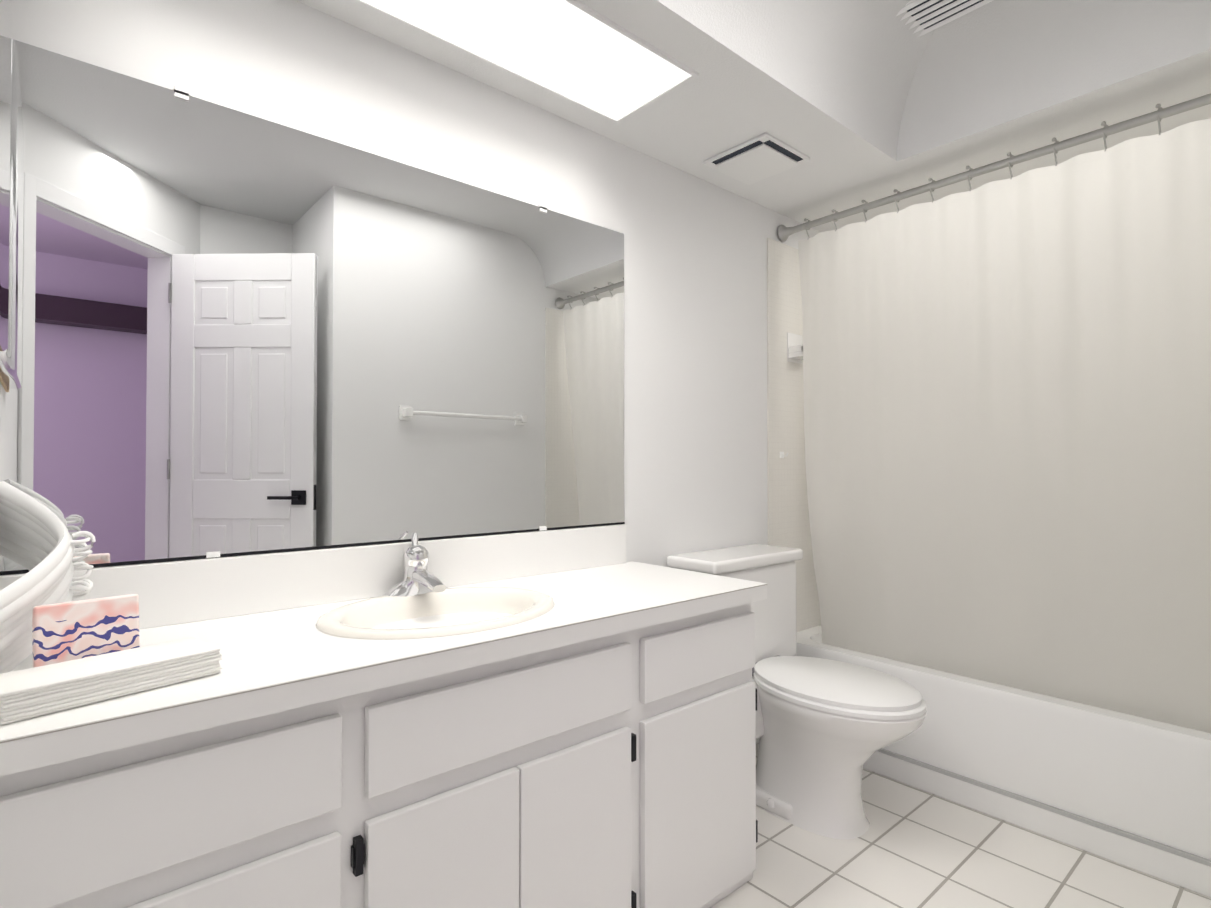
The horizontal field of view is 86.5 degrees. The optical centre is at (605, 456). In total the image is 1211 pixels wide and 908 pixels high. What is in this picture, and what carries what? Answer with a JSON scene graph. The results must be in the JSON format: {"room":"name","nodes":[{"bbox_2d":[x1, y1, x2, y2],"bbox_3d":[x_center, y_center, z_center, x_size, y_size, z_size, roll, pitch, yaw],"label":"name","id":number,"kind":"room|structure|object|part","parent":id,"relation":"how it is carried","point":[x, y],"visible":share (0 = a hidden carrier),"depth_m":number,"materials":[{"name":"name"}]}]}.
{"room":"bathroom","nodes":[
{"label":"bathroom","id":0,"kind":"room"},
{"bbox_2d":[0,0,820,743],"bbox_3d":[0.077,-0.169,2.128,3.265,2.550,0.100,1,-1,-41],"label":"wall","id":1,"kind":"structure","parent":0,"point":[694,364],"depth_m":1.98,"materials":[{"name":"white paint"}]},
{"bbox_2d":[0,39,624,574],"bbox_3d":[-0.492,-0.258,1.563,1.456,0.931,0.010,1,-1,-41],"label":"mirror","id":2,"kind":"object","parent":1,"relation":"attached to","point":[234,333],"visible":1,"depth_m":1.38,"materials":[{"name":"clear glass"}]},
{"bbox_2d":[0,524,627,627],"bbox_3d":[-0.490,0.268,1.549,1.452,0.120,0.020,1,-1,-41],"label":"backsplash","id":3,"kind":"structure","parent":1,"relation":"attached to","point":[173,592],"depth_m":1.39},
{"bbox_2d":[767,238,820,631],"bbox_3d":[0.955,-0.056,2.816,0.824,1.620,0.006,1,-1,-41],"label":"wall tile","id":4,"kind":"structure","parent":1,"relation":"attached to","point":[788,519],"depth_m":2.63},
{"bbox_2d":[780,452,787,457],"bbox_3d":[0.722,-0.006,2.589,0.025,0.025,0.031,1,-1,-41],"label":"hook","id":5,"kind":"object","parent":4,"relation":"attached to","point":[782,455],"visible":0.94,"depth_m":2.59,"materials":[{"name":"white plastic"}]},
{"bbox_2d":[787,332,802,363],"bbox_3d":[0.807,-0.448,2.644,0.110,0.120,0.068,1,-1,-41],"label":"soap dish","id":6,"kind":"object","parent":4,"relation":"attached to","point":[794,348],"visible":0.79,"depth_m":2.64,"materials":[{"name":"white ceramic"}]},
{"bbox_2d":[778,93,1210,732],"bbox_3d":[1.235,-0.085,2.058,0.123,1.729,1.507,1,-1,-41],"label":"shower curtain","id":7,"kind":"object","parent":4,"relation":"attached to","point":[1008,421],"visible":0.96,"depth_m":1.99,"materials":[{"name":"beige fabric"}]},
{"bbox_2d":[296,0,947,231],"bbox_3d":[0.247,-1.222,1.945,3.265,0.450,0.620,1,-1,-41],"label":"ceiling","id":8,"kind":"structure","parent":0,"point":[726,99],"depth_m":1.92,"materials":[{"name":"white paint"}]},
{"bbox_2d":[350,0,698,123],"bbox_3d":[-0.331,-1.000,1.392,1.244,0.006,0.319,1,-1,-41],"label":"light","id":9,"kind":"object","parent":8,"relation":"attached to","point":[567,49],"depth_m":1.57,"materials":[{"name":"white plastic"}]},
{"bbox_2d":[704,133,809,184],"bbox_3d":[0.505,-0.984,2.152,0.250,0.020,0.250,1,-1,-41],"label":"fan grille","id":10,"kind":"object","parent":8,"relation":"attached to","point":[758,158],"visible":0.98,"depth_m":2.12,"materials":[{"name":"white plastic"}]},
{"bbox_2d":[657,0,1210,160],"bbox_3d":[0.477,-1.131,1.236,2.485,0.250,1.250,1,-1,-41],"label":"ceiling","id":11,"kind":"structure","parent":0,"point":[880,75],"depth_m":1.81,"materials":[{"name":"white paint"}]},
{"bbox_2d":[710,743,1210,907],"bbox_3d":[0.580,1.129,-0.046,5.330,0.100,4.020,1,-1,-41],"label":"floor","id":12,"kind":"structure","parent":0,"point":[912,847],"depth_m":1.72,"materials":[{"name":"tile"}]},
{"bbox_2d":[0,604,757,907],"bbox_3d":[-0.322,0.731,1.373,1.482,0.730,0.495,1,-1,-41],"label":"bathroom vanity","id":13,"kind":"object","parent":12,"relation":"on","point":[556,718],"depth_m":1.10,"materials":[{"name":"white paint"}]},
{"bbox_2d":[0,561,766,779],"bbox_3d":[-0.313,0.346,1.375,1.492,0.040,0.514,1,-1,-41],"label":"countertop","id":14,"kind":"structure","parent":13,"relation":"on","point":[273,664],"depth_m":1.05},
{"bbox_2d":[0,481,95,673],"bbox_3d":[-0.873,0.179,0.985,0.143,0.281,0.336,1,-1,-41],"label":"basket","id":15,"kind":"object","parent":14,"relation":"on","point":[37,541],"visible":0.94,"depth_m":0.99,"materials":[{"name":"white wicker"}]},
{"bbox_2d":[32,594,139,667],"bbox_3d":[-0.748,0.264,0.930,0.020,0.112,0.120,-8,-6,41],"label":"tissue box","id":16,"kind":"object","parent":14,"relation":"on","point":[68,631],"visible":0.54,"depth_m":0.92,"materials":[{"name":"multicoloured cardboard"}]},
{"bbox_2d":[0,637,222,724],"bbox_3d":[-0.680,0.300,0.885,0.103,0.038,0.244,-1,-1,37],"label":"folded towel","id":17,"kind":"object","parent":14,"relation":"on","point":[40,690],"visible":0.98,"depth_m":0.85,"materials":[{"name":"white fabric"}]},
{"bbox_2d":[376,533,455,595],"bbox_3d":[-0.419,0.256,1.486,0.157,0.144,0.160,1,-1,-41],"label":"faucet","id":18,"kind":"object","parent":14,"relation":"on","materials":[{"name":"silver metal"}]},
{"bbox_2d":[284,576,599,655],"bbox_3d":[-0.341,0.390,1.355,0.501,0.152,0.400,1,-1,-41],"label":"sink","id":19,"kind":"object","parent":14,"relation":"in","point":[369,621],"depth_m":1.41,"materials":[{"name":"white ceramic"}]},
{"bbox_2d":[667,544,926,838],"bbox_3d":[0.628,0.717,2.035,0.500,0.775,0.730,1,-1,-41],"label":"toilet","id":20,"kind":"object","parent":12,"relation":"on","point":[826,729],"visible":0.75,"depth_m":1.92,"materials":[{"name":"white ceramic"}]},
{"bbox_3d":[0.459,0.352,2.235,0.500,0.040,0.212,1,-1,-41],"label":"tank lid","id":21,"kind":"part","parent":20,"relation":"part of","materials":[{"name":"white ceramic"}]},
{"bbox_3d":[0.456,0.547,2.236,0.470,0.350,0.190,1,-1,-41],"label":"tank","id":22,"kind":"part","parent":20,"relation":"part of","materials":[{"name":"white ceramic"}]},
{"bbox_3d":[0.695,0.692,1.958,0.374,0.037,0.524,1,-1,-41],"label":"seat lid","id":23,"kind":"part","parent":20,"relation":"part of","materials":[{"name":"white plastic"}]},
{"bbox_2d":[795,625,1210,897],"bbox_3d":[1.465,0.915,2.245,0.780,0.385,1.504,1,-1,-41],"label":"bathtub","id":24,"kind":"object","parent":12,"relation":"on","point":[1130,791],"visible":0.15,"depth_m":1.84,"materials":[{"name":"white ceramic"}]},
{"bbox_2d":[897,49,1210,194],"bbox_3d":[1.693,-1.220,2.059,0.930,0.450,1.100,1,-1,-41],"label":"soffit","id":25,"kind":"structure","parent":0,"point":[1179,81],"depth_m":1.94,"materials":[{"name":"white paint"}]},
{"bbox_3d":[-0.584,-0.190,0.474,0.100,2.550,1.535,1,-1,-41],"label":"wall","id":26,"kind":"structure","parent":0,"visible":0},
{"bbox_2d":[0,0,11,350],"bbox_3d":[-0.797,-0.506,0.824,0.028,0.666,0.717,1,-1,-41],"label":"medicine cabinet mirror","id":27,"kind":"object","parent":26,"relation":"attached to","point":[5,58],"visible":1,"depth_m":0.98,"materials":[{"name":"clear glass"}]},
{"bbox_3d":[0.653,-1.362,0.730,2.385,0.200,1.750,1,-1,-41],"label":"ceiling","id":28,"kind":"structure","parent":0,"visible":0},
{"bbox_2d":[896,0,992,36],"bbox_3d":[0.925,-1.241,1.778,0.160,0.014,0.380,1,-1,-41],"label":"ceiling vent","id":29,"kind":"object","parent":28,"relation":"in","point":[928,15],"visible":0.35,"depth_m":1.79,"materials":[{"name":"white metal"}]}
]}

